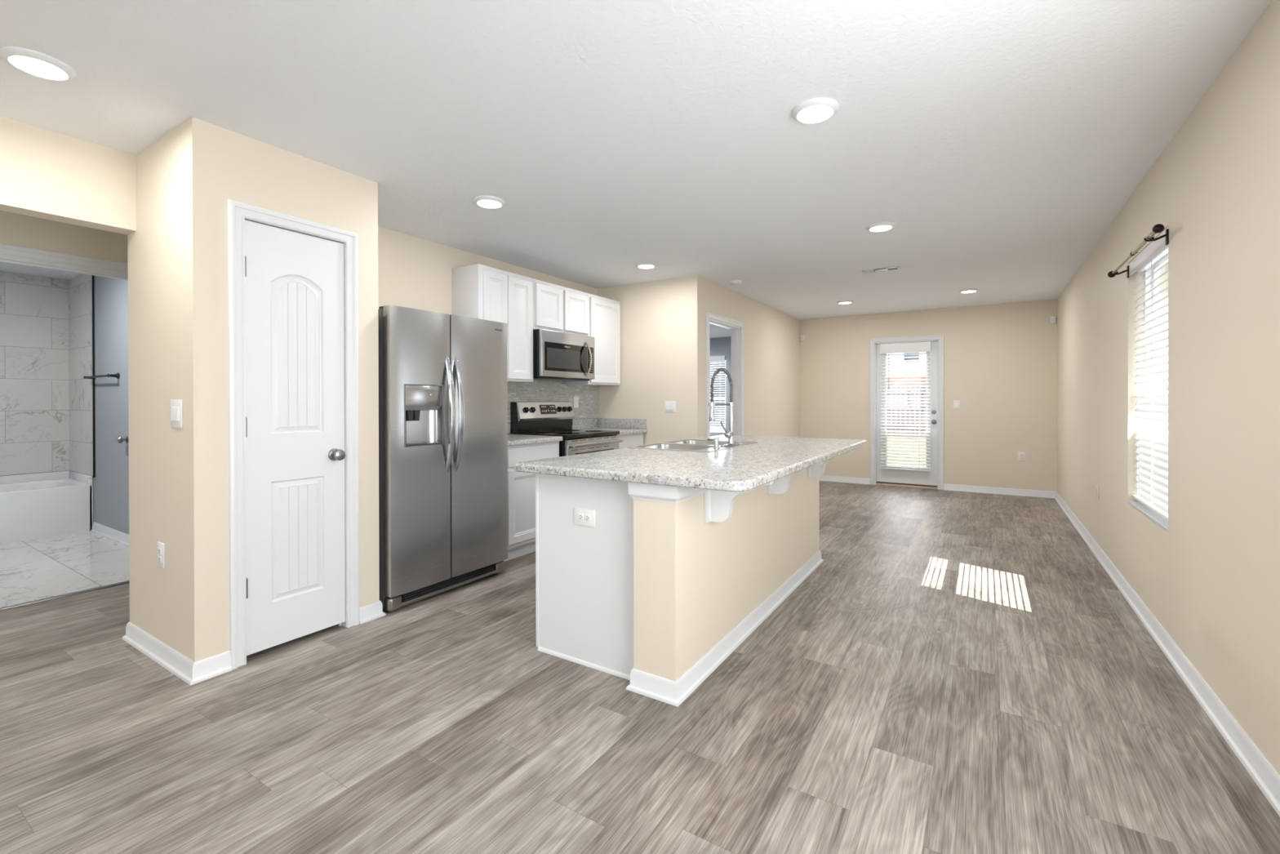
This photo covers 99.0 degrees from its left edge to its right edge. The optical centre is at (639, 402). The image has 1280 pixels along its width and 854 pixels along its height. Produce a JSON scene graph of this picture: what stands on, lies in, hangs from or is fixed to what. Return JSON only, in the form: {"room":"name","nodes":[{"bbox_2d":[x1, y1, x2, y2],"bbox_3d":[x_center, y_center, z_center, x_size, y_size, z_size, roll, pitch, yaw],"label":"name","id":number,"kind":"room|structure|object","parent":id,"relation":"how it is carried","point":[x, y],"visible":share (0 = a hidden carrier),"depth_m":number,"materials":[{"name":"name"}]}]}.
{"room":"open-plan kitchen","nodes":[
{"label":"open-plan kitchen","id":0,"kind":"room"},
{"bbox_2d":[0,210,128,262],"bbox_3d":[-3.923,-0.005,1.823,1.178,2.440,6.100,0,0,32],"label":"wall","id":1,"kind":"structure","parent":0,"point":[17,229],"depth_m":3.37,"materials":[{"name":"beige paint"}]},
{"bbox_2d":[0,243,128,279],"bbox_3d":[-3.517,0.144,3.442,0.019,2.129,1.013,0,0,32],"label":"trim","id":2,"kind":"structure","parent":1,"relation":"attached to","point":[6,250],"depth_m":3.37,"materials":[{"name":"white paint"}]},
{"bbox_2d":[93,275,128,534],"bbox_3d":[-5.006,-0.010,4.079,3.060,2.440,1.840,0,0,32],"label":"wall","id":3,"kind":"structure","parent":0,"point":[111,481],"depth_m":4.85,"materials":[{"name":"grey paint"}]},
{"bbox_2d":[0,271,69,475],"bbox_3d":[-6.198,-0.268,4.823,0.010,1.923,1.630,0,0,32],"label":"tiled wall","id":4,"kind":"structure","parent":3,"relation":"attached to","point":[34,382],"depth_m":5.30,"materials":[{"name":"tile"}]},
{"bbox_2d":[3,275,95,477],"bbox_3d":[-5.857,-0.248,4.614,0.791,1.905,1.640,0,0,32],"label":"trim","id":5,"kind":"structure","parent":4,"relation":"attached to","point":[92,276],"depth_m":5.09,"materials":[{"name":"black metal"}]},
{"bbox_2d":[68,274,93,475],"bbox_3d":[-5.428,-0.271,5.307,0.775,1.923,0.010,0,0,32],"label":"tiled wall","id":6,"kind":"structure","parent":3,"relation":"attached to","point":[80,298],"depth_m":5.30,"materials":[{"name":"tile"}]},
{"bbox_2d":[83,373,119,380],"bbox_3d":[-4.829,-0.228,4.893,0.750,0.052,0.072,0,0,32],"label":"towel bar","id":7,"kind":"object","parent":3,"relation":"attached to","point":[117,375],"visible":1,"depth_m":4.75,"materials":[{"name":"black metal"}]},
{"bbox_2d":[90,521,128,546],"bbox_3d":[-4.226,1.165,4.548,2.120,0.084,0.024,0,0,32],"label":"baseboard","id":8,"kind":"structure","parent":3,"relation":"attached to","point":[122,538],"depth_m":4.83,"materials":[{"name":"white paint"}]},
{"bbox_2d":[116,436,128,443],"bbox_3d":[-4.365,0.319,4.608,0.056,0.056,0.064,0,0,32],"label":"door knob","id":9,"kind":"object","parent":3,"relation":"attached to","point":[120,439],"visible":1,"depth_m":4.59,"materials":[{"name":"grey metal"}]},
{"bbox_2d":[127,116,379,662],"bbox_3d":[-2.045,-0.012,2.938,0.810,2.440,0.853,0,0,32],"label":"wall","id":10,"kind":"structure","parent":0,"point":[178,296],"depth_m":2.52,"materials":[{"name":"beige paint"}]},
{"bbox_2d":[156,541,164,568],"bbox_3d":[-2.244,0.716,2.557,0.080,0.115,0.009,0,0,32],"label":"wall outlet","id":11,"kind":"object","parent":10,"relation":"attached to","point":[161,546],"visible":1,"depth_m":2.55,"materials":[{"name":"white plastic"}]},
{"bbox_2d":[158,547,161,554],"bbox_3d":[-2.245,0.696,2.556,0.033,0.029,0.004,0,0,32],"label":"receptacle","id":12,"kind":"object","parent":11,"relation":"attached to","point":[159,548],"depth_m":2.55,"materials":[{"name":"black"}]},
{"bbox_2d":[158,555,161,562],"bbox_3d":[-2.245,0.735,2.556,0.033,0.029,0.004,0,0,32],"label":"receptacle","id":13,"kind":"object","parent":11,"relation":"attached to","point":[159,557],"depth_m":2.55,"materials":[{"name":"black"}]},
{"bbox_2d":[170,400,182,427],"bbox_3d":[-2.085,0.052,2.452,0.125,0.125,0.012,0,0,32],"label":"light switch","id":14,"kind":"object","parent":10,"relation":"attached to","point":[176,406],"visible":1,"depth_m":2.44,"materials":[{"name":"white plastic"}]},
{"bbox_2d":[121,622,232,684],"bbox_3d":[-2.108,1.166,2.838,0.858,0.084,0.656,0,0,32],"label":"baseboard","id":15,"kind":"structure","parent":10,"relation":"attached to","point":[191,672],"depth_m":2.46,"materials":[{"name":"white paint"}]},
{"bbox_2d":[227,199,359,669],"bbox_3d":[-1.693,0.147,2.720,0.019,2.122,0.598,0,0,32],"label":"trim","id":16,"kind":"structure","parent":10,"relation":"attached to","point":[237,211],"depth_m":2.52,"materials":[{"name":"white paint"}]},
{"bbox_2d":[244,219,345,655],"bbox_3d":[-1.692,0.166,2.717,0.105,2.020,0.482,0,0,32],"label":"door","id":17,"kind":"structure","parent":10,"relation":"in","point":[295,299],"depth_m":2.71,"materials":[{"name":"white paint"}]},
{"bbox_2d":[359,600,386,623],"bbox_3d":[-1.527,1.164,3.062,0.114,0.084,0.148,0,0,32],"label":"baseboard","id":18,"kind":"structure","parent":10,"relation":"attached to","point":[373,611],"depth_m":3.03,"materials":[{"name":"white paint"}]},
{"bbox_2d":[0,115,597,434],"bbox_3d":[-2.759,-0.009,2.473,0.147,2.440,8.440,0,0,32],"label":"wall","id":19,"kind":"structure","parent":0,"point":[45,174],"depth_m":2.63,"materials":[{"name":"beige paint"}]},
{"bbox_2d":[451,263,533,382],"bbox_3d":[-1.204,-0.618,4.537,0.330,0.894,0.602,0,0,32],"label":"upper cabinet","id":20,"kind":"object","parent":19,"relation":"attached to","point":[480,291],"visible":0.73,"depth_m":4.43,"materials":[{"name":"white paint"}]},
{"bbox_2d":[506,380,598,431],"bbox_3d":[-1.022,0.031,5.130,0.008,0.474,2.088,0,0,32],"label":"tile backsplash","id":21,"kind":"structure","parent":19,"relation":"attached to","point":[536,390],"depth_m":5.43,"materials":[{"name":"grey tile"}]},
{"bbox_2d":[573,396,578,407],"bbox_3d":[-0.661,0.001,5.684,0.012,0.115,0.075,0,0,32],"label":"light switch","id":22,"kind":"object","parent":21,"relation":"attached to","point":[575,398],"visible":1,"depth_m":5.68,"materials":[{"name":"white plastic"}]},
{"bbox_2d":[533,278,588,336],"bbox_3d":[-0.839,-0.851,5.117,0.330,0.434,0.767,0,0,32],"label":"upper cabinet","id":23,"kind":"object","parent":19,"relation":"attached to","point":[557,308],"visible":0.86,"depth_m":4.99,"materials":[{"name":"white paint"}]},
{"bbox_2d":[533,328,595,381],"bbox_3d":[-0.784,-0.419,5.086,0.460,0.423,0.756,0,0,32],"label":"microwave","id":24,"kind":"object","parent":23,"relation":"attached to","point":[557,356],"visible":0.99,"depth_m":4.91,"materials":[{"name":"silver metal"}]},
{"bbox_2d":[564,293,620,386],"bbox_3d":[-0.484,-0.624,5.680,0.330,0.894,0.558,0,0,32],"label":"upper cabinet","id":25,"kind":"object","parent":19,"relation":"attached to","point":[604,313],"visible":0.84,"depth_m":5.59,"materials":[{"name":"white paint"}]},
{"bbox_2d":[0,0,1272,337],"bbox_3d":[-1.333,-1.299,4.570,8.909,0.120,13.760,0,0,32],"label":"ceiling","id":26,"kind":"structure","parent":0,"point":[1001,141],"depth_m":2.30,"materials":[{"name":"white paint"}]},
{"bbox_2d":[0,46,75,80],"bbox_3d":[-2.179,-1.218,1.981,0.188,0.020,0.188,0,0,32],"label":"recessed light","id":27,"kind":"object","parent":26,"relation":"in","point":[35,63],"visible":1,"depth_m":1.96,"materials":[{"name":"white paint"}]},
{"bbox_2d":[9,55,66,79],"bbox_3d":[-2.179,-1.212,1.981,0.139,0.008,0.139,0,0,32],"label":"diffuser","id":28,"kind":"object","parent":27,"relation":"attached to","point":[35,65],"depth_m":1.97,"materials":[{"name":"white plastic"}]},
{"bbox_2d":[473,195,505,208],"bbox_3d":[-0.927,-1.226,3.361,0.188,0.020,0.188,0,0,32],"label":"recessed light","id":29,"kind":"object","parent":26,"relation":"in","point":[485,201],"visible":1,"depth_m":3.33,"materials":[{"name":"white paint"}]},
{"bbox_2d":[477,200,501,208],"bbox_3d":[-0.927,-1.219,3.362,0.139,0.008,0.139,0,0,32],"label":"diffuser","id":30,"kind":"object","parent":29,"relation":"attached to","point":[483,203],"depth_m":3.35,"materials":[{"name":"white plastic"}]},
{"bbox_2d":[635,262,656,268],"bbox_3d":[0.056,-1.233,4.947,0.188,0.020,0.188,0,0,32],"label":"recessed light","id":31,"kind":"object","parent":26,"relation":"in","point":[643,264],"visible":1,"depth_m":4.90,"materials":[{"name":"white paint"}]},
{"bbox_2d":[638,265,653,268],"bbox_3d":[0.056,-1.227,4.947,0.139,0.008,0.139,0,0,32],"label":"diffuser","id":32,"kind":"object","parent":31,"relation":"attached to","point":[639,266],"depth_m":4.94,"materials":[{"name":"white plastic"}]},
{"bbox_2d":[729,280,742,285],"bbox_3d":[0.989,-1.229,5.636,0.128,0.038,0.128,0,0,32],"label":"smoke detector","id":33,"kind":"object","parent":26,"relation":"attached to","point":[735,282],"visible":1,"depth_m":5.59,"materials":[{"name":"white paint"}]},
{"bbox_2d":[791,97,838,124],"bbox_3d":[0.740,-1.226,2.312,0.188,0.020,0.188,0,0,32],"label":"recessed light","id":34,"kind":"object","parent":26,"relation":"in","point":[815,110],"visible":1,"depth_m":2.29,"materials":[{"name":"white paint"}]},
{"bbox_2d":[797,105,832,122],"bbox_3d":[0.740,-1.219,2.312,0.139,0.008,0.139,0,0,32],"label":"diffuser","id":35,"kind":"object","parent":34,"relation":"attached to","point":[806,113],"depth_m":2.30,"materials":[{"name":"white plastic"}]},
{"bbox_2d":[836,300,853,304],"bbox_3d":[2.560,-1.244,6.823,0.188,0.020,0.188,0,0,32],"label":"recessed light","id":36,"kind":"object","parent":26,"relation":"in","point":[841,302],"visible":1,"depth_m":6.78,"materials":[{"name":"white paint"}]},
{"bbox_2d":[866,221,895,231],"bbox_3d":[1.699,-1.233,3.856,0.188,0.020,0.188,0,0,32],"label":"recessed light","id":37,"kind":"object","parent":26,"relation":"in","point":[879,226],"visible":1,"depth_m":3.83,"materials":[{"name":"white paint"}]},
{"bbox_2d":[870,225,891,231],"bbox_3d":[1.699,-1.226,3.856,0.139,0.008,0.139,0,0,32],"label":"diffuser","id":38,"kind":"object","parent":37,"relation":"attached to","point":[873,228],"depth_m":3.84,"materials":[{"name":"white plastic"}]},
{"bbox_2d":[862,266,900,274],"bbox_3d":[2.279,-1.244,5.160,0.320,0.009,0.130,0,0,32],"label":"ceiling vent","id":39,"kind":"object","parent":26,"relation":"in","point":[897,268],"visible":1,"depth_m":5.16,"materials":[{"name":"white metal"}]},
{"bbox_2d":[959,288,978,293],"bbox_3d":[3.686,-1.244,6.126,0.188,0.020,0.188,0,0,32],"label":"recessed light","id":40,"kind":"object","parent":26,"relation":"in","point":[971,290],"visible":1,"depth_m":6.08,"materials":[{"name":"white paint"}]},
{"bbox_2d":[961,290,976,293],"bbox_3d":[3.686,-1.238,6.126,0.139,0.008,0.139,0,0,32],"label":"diffuser","id":41,"kind":"object","parent":40,"relation":"attached to","point":[962,291],"depth_m":6.12,"materials":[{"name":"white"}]},
{"bbox_2d":[0,480,1279,853],"bbox_3d":[-1.294,1.261,4.558,8.829,0.120,13.720,0,0,32],"label":"floor","id":42,"kind":"structure","parent":0,"point":[956,672],"depth_m":2.03,"materials":[{"name":"grey wood"}]},
{"bbox_2d":[0,471,93,544],"bbox_3d":[-5.871,0.952,4.651,0.743,0.515,1.598,0,0,32],"label":"bathtub","id":43,"kind":"object","parent":42,"relation":"on","point":[33,506],"visible":0.99,"depth_m":4.93,"materials":[{"name":"white ceramic"}]},
{"bbox_2d":[0,580,129,610],"bbox_3d":[-3.548,1.205,3.466,0.044,0.008,0.870,0,0,32],"label":"trim","id":44,"kind":"structure","parent":42,"relation":"on","point":[127,581],"depth_m":3.39,"materials":[{"name":"grey metal"}]},
{"bbox_2d":[377,305,507,611],"bbox_3d":[-1.457,0.326,3.635,0.828,1.756,0.892,0,0,32],"label":"refrigerator","id":45,"kind":"object","parent":42,"relation":"on","point":[443,415],"visible":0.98,"depth_m":3.35,"materials":[{"name":"grey metal"}]},
{"bbox_2d":[502,440,559,561],"bbox_3d":[-1.089,0.763,4.450,0.618,0.875,0.640,0,0,32],"label":"base cabinet","id":46,"kind":"object","parent":42,"relation":"on","point":[521,485],"visible":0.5,"depth_m":4.19,"materials":[{"name":"white paint"}]},
{"bbox_2d":[507,422,563,446],"bbox_3d":[-1.077,0.254,4.451,0.640,0.139,0.644,0,0,32],"label":"countertop","id":47,"kind":"structure","parent":46,"relation":"on","point":[513,439],"depth_m":4.36,"materials":[{"name":"stone"}]},
{"bbox_2d":[511,401,622,456],"bbox_3d":[-0.649,0.598,5.023,0.716,1.200,0.766,0,0,32],"label":"range","id":48,"kind":"object","parent":42,"relation":"on","point":[527,418],"visible":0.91,"depth_m":4.97,"materials":[{"name":"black metal"}]},
{"bbox_2d":[514,429,619,439],"bbox_3d":[-0.658,0.292,5.027,0.626,0.036,0.766,0,0,32],"label":"cooktop","id":49,"kind":"object","parent":48,"relation":"in","point":[566,433],"depth_m":4.92,"materials":[{"name":"black glass"}]},
{"bbox_2d":[618,432,643,448],"bbox_3d":[-0.353,0.758,5.617,0.618,0.875,0.536,0,0,32],"label":"base cabinet","id":50,"kind":"object","parent":42,"relation":"on","point":[635,439],"visible":0.08,"depth_m":5.46,"materials":[{"name":"white paint"}]},
{"bbox_2d":[572,417,647,435],"bbox_3d":[-0.345,0.248,5.612,0.640,0.141,0.553,0,0,32],"label":"countertop","id":51,"kind":"structure","parent":50,"relation":"on","point":[625,426],"depth_m":5.77,"materials":[{"name":"stone"}]},
{"bbox_2d":[535,450,853,706],"bbox_3d":[0.529,0.764,3.284,1.094,0.874,2.307,0,0,32],"label":"kitchen island","id":52,"kind":"object","parent":42,"relation":"on","point":[668,582],"visible":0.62,"depth_m":2.48,"materials":[{"name":"beige paint"}]},
{"bbox_2d":[573,506,595,527],"bbox_3d":[-0.254,0.527,2.501,0.120,0.078,0.009,0,0,32],"label":"wall outlet","id":53,"kind":"object","parent":52,"relation":"attached to","point":[584,517],"visible":1,"depth_m":2.50,"materials":[{"name":"white plastic"}]},
{"bbox_2d":[577,513,583,519],"bbox_3d":[-0.272,0.527,2.510,0.033,0.029,0.004,0,0,32],"label":"receptacle","id":54,"kind":"object","parent":53,"relation":"attached to","point":[580,516],"depth_m":2.51,"materials":[{"name":"white plastic"}]},
{"bbox_2d":[584,514,590,520],"bbox_3d":[-0.239,0.527,2.489,0.033,0.029,0.004,0,0,32],"label":"receptacle","id":55,"kind":"object","parent":53,"relation":"attached to","point":[587,517],"depth_m":2.49,"materials":[{"name":"white plastic"}]},
{"bbox_2d":[514,435,866,492],"bbox_3d":[0.545,0.307,3.365,1.183,0.039,2.512,0,0,32],"label":"island countertop","id":56,"kind":"structure","parent":52,"relation":"on","point":[745,468],"depth_m":2.62,"materials":[{"name":"stone"}]},
{"bbox_2d":[627,439,757,452],"bbox_3d":[0.373,0.374,3.646,0.578,0.183,0.838,0,0,32],"label":"sink","id":57,"kind":"object","parent":56,"relation":"in","point":[688,445],"visible":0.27,"depth_m":3.68,"materials":[{"name":"silver metal"}]},
{"bbox_2d":[707,436,719,448],"bbox_3d":[0.457,0.250,3.378,0.079,0.067,0.044,0,0,32],"label":"soap dispenser","id":58,"kind":"object","parent":57,"relation":"on","point":[716,439],"visible":1,"depth_m":3.36,"materials":[{"name":"silver metal"}]},
{"bbox_2d":[708,367,742,446],"bbox_3d":[0.567,0.030,3.542,0.088,0.504,0.339,0,0,40],"label":"kitchen faucet","id":59,"kind":"object","parent":56,"relation":"on","point":[729,434],"visible":1,"depth_m":3.53,"materials":[{"name":"silver metal"}]},
{"bbox_2d":[597,275,800,444],"bbox_3d":[0.981,-0.033,7.284,1.341,2.440,3.690,0,0,32],"label":"wall partition","id":60,"kind":"structure","parent":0,"point":[663,322],"depth_m":5.74,"materials":[{"name":"beige paint"}]},
{"bbox_2d":[665,400,675,412],"bbox_3d":[0.306,0.046,5.522,0.125,0.115,0.012,0,0,32],"label":"light switch","id":61,"kind":"object","parent":60,"relation":"attached to","point":[670,406],"visible":1,"depth_m":5.52,"materials":[{"name":"white plastic"}]},
{"bbox_2d":[706,311,743,436],"bbox_3d":[0.943,0.135,5.949,0.019,2.114,0.980,0,0,32],"label":"trim","id":62,"kind":"structure","parent":60,"relation":"attached to","point":[709,315],"depth_m":5.68,"materials":[{"name":"white paint"}]},
{"bbox_2d":[710,318,740,435],"bbox_3d":[0.888,0.165,5.983,0.112,2.053,0.858,0,0,32],"label":"trim","id":63,"kind":"structure","parent":60,"relation":"attached to","point":[735,331],"depth_m":6.32,"materials":[{"name":"white paint"}]},
{"bbox_2d":[710,337,731,436],"bbox_3d":[0.158,-0.037,8.767,4.315,2.440,5.080,0,0,32],"label":"wall","id":64,"kind":"structure","parent":0,"point":[720,346],"depth_m":10.65,"materials":[{"name":"grey paint"}]},
{"bbox_2d":[710,360,725,432],"bbox_3d":[1.312,-0.137,10.959,0.930,1.482,0.140,0,0,32],"label":"window","id":65,"kind":"structure","parent":64,"relation":"in","point":[711,429],"depth_m":10.77,"materials":[{"name":"white plastic"}]},
{"bbox_2d":[710,355,725,429],"bbox_3d":[1.247,-0.183,10.854,0.978,1.425,0.068,0,0,32],"label":"window blind","id":66,"kind":"object","parent":65,"relation":"attached to","point":[714,358],"visible":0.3,"depth_m":10.65,"materials":[{"name":"white plastic"}]},
{"bbox_2d":[800,299,1057,491],"bbox_3d":[3.833,-0.040,7.584,3.384,2.440,0.140,0,0,32],"label":"wall","id":67,"kind":"structure","parent":0,"point":[1000,360],"depth_m":7.18,"materials":[{"name":"beige paint"}]},
{"bbox_2d":[800,334,804,341],"bbox_3d":[2.478,-0.975,8.326,0.060,0.090,0.044,0,0,32],"label":"sensor","id":68,"kind":"object","parent":67,"relation":"attached to","point":[802,336],"visible":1,"depth_m":8.30,"materials":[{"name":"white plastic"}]},
{"bbox_2d":[819,475,870,484],"bbox_3d":[2.875,1.138,8.097,0.996,0.084,0.024,0,0,32],"label":"baseboard","id":69,"kind":"structure","parent":67,"relation":"attached to","point":[824,477],"depth_m":8.01,"materials":[{"name":"white paint"}]},
{"bbox_2d":[875,341,937,488],"bbox_3d":[3.721,0.177,7.637,0.770,2.007,0.173,0,0,32],"label":"door","id":70,"kind":"structure","parent":67,"relation":"in","point":[886,477],"depth_m":7.53,"materials":[{"name":"white paint"}]},
{"bbox_2d":[880,341,930,471],"bbox_3d":[3.675,0.060,7.575,0.635,1.760,0.068,0,0,32],"label":"window blind","id":71,"kind":"object","parent":70,"relation":"attached to","point":[910,347],"visible":1,"depth_m":7.57,"materials":[{"name":"white plastic"}]},
{"bbox_2d":[870,334,943,489],"bbox_3d":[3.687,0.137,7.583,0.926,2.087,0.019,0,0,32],"label":"trim","id":72,"kind":"structure","parent":67,"relation":"attached to","point":[940,337],"depth_m":7.48,"materials":[{"name":"white paint"}]},
{"bbox_2d":[953,400,959,408],"bbox_3d":[4.206,0.031,7.259,0.078,0.115,0.012,0,0,32],"label":"light switch","id":73,"kind":"object","parent":67,"relation":"attached to","point":[956,402],"visible":1,"depth_m":7.26,"materials":[{"name":"white plastic"}]},
{"bbox_2d":[943,483,1056,498],"bbox_3d":[4.592,1.139,7.014,1.212,0.084,0.024,0,0,32],"label":"baseboard","id":74,"kind":"structure","parent":67,"relation":"attached to","point":[1012,491],"depth_m":7.00,"materials":[{"name":"white paint"}]},
{"bbox_2d":[1017,451,1025,461],"bbox_3d":[4.809,0.683,6.884,0.078,0.115,0.009,0,0,32],"label":"wall outlet","id":75,"kind":"object","parent":67,"relation":"attached to","point":[1021,455],"visible":1,"depth_m":6.88,"materials":[{"name":"white plastic"}]},
{"bbox_2d":[1049,315,1056,323],"bbox_3d":[5.064,-1.009,6.695,0.060,0.090,0.044,0,0,32],"label":"sensor","id":76,"kind":"object","parent":67,"relation":"attached to","point":[1052,318],"visible":1,"depth_m":6.68,"materials":[{"name":"white plastic"}]},
{"bbox_2d":[1056,0,1279,775],"bbox_3d":[2.007,-0.016,1.648,0.140,2.440,12.130,0,0,32],"label":"wall","id":77,"kind":"structure","parent":0,"point":[1211,581],"depth_m":2.14,"materials":[{"name":"beige paint"}]},
{"bbox_2d":[1096,484,1098,500],"bbox_3d":[3.565,0.705,4.258,0.009,0.115,0.070,0,0,32],"label":"wall outlet","id":78,"kind":"object","parent":77,"relation":"attached to","point":[1097,486],"visible":1,"depth_m":4.25,"materials":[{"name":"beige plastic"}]},
{"bbox_2d":[1107,223,1168,278],"bbox_3d":[2.709,-0.797,2.976,0.090,0.075,1.123,0,0,32],"label":"curtain rod","id":79,"kind":"object","parent":77,"relation":"attached to","point":[1157,228],"visible":1,"depth_m":2.72,"materials":[{"name":"black metal"}]},
{"bbox_2d":[1128,251,1168,532],"bbox_3d":[2.838,-0.113,2.965,0.140,1.482,0.875,0,0,32],"label":"window","id":80,"kind":"structure","parent":77,"relation":"in","point":[1154,517],"depth_m":3.27,"materials":[{"name":"white plastic"}]},
{"bbox_2d":[1128,226,1168,519],"bbox_3d":[2.808,-0.132,2.985,0.068,1.436,0.867,0,0,32],"label":"window blind","id":81,"kind":"object","parent":80,"relation":"attached to","point":[1152,492],"visible":0.71,"depth_m":2.99,"materials":[{"name":"white plastic"}]},
{"bbox_2d":[1054,491,1279,817],"bbox_3d":[1.903,1.162,1.637,0.024,0.084,11.990,0,0,32],"label":"baseboard","id":82,"kind":"structure","parent":77,"relation":"attached to","point":[1263,773],"depth_m":2.22,"materials":[{"name":"white paint"}]},
{"label":"outside","id":83,"kind":"structure","parent":0,"visible":0},
{"bbox_2d":[886,428,925,466],"bbox_3d":[10.670,1.414,16.923,120.000,0.240,120.000,0,0,32],"label":"ground","id":84,"kind":"structure","parent":83,"point":[886,428],"depth_m":14.39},
{"bbox_2d":[710,360,725,428],"bbox_3d":[2.435,-1.083,20.922,6.600,4.760,5.000,0,0,32],"label":"house","id":85,"kind":"structure","parent":84,"relation":"on","point":[713,363],"depth_m":18.42,"materials":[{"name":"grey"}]},
{"bbox_2d":[886,292,1168,424],"bbox_3d":[15.538,-2.941,30.266,23.000,8.360,9.400,0,0,32],"label":"house","id":86,"kind":"structure","parent":84,"relation":"on","point":[1165,300],"depth_m":26.81,"materials":[{"name":"white"}]},
{"bbox_2d":[1160,263,1168,296],"bbox_3d":[2.353,-1.176,1.342,0.771,0.040,12.590,0,0,32],"label":"eave","id":87,"kind":"object","parent":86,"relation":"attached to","point":[1165,268],"depth_m":5.20,"materials":[{"name":"white"}]},
{"bbox_2d":[886,386,1168,436],"bbox_3d":[8.613,0.344,21.159,20.000,1.880,0.060,0,0,32],"label":"fence","id":88,"kind":"object","parent":84,"relation":"on","point":[1164,389],"visible":0.03,"depth_m":20.31,"materials":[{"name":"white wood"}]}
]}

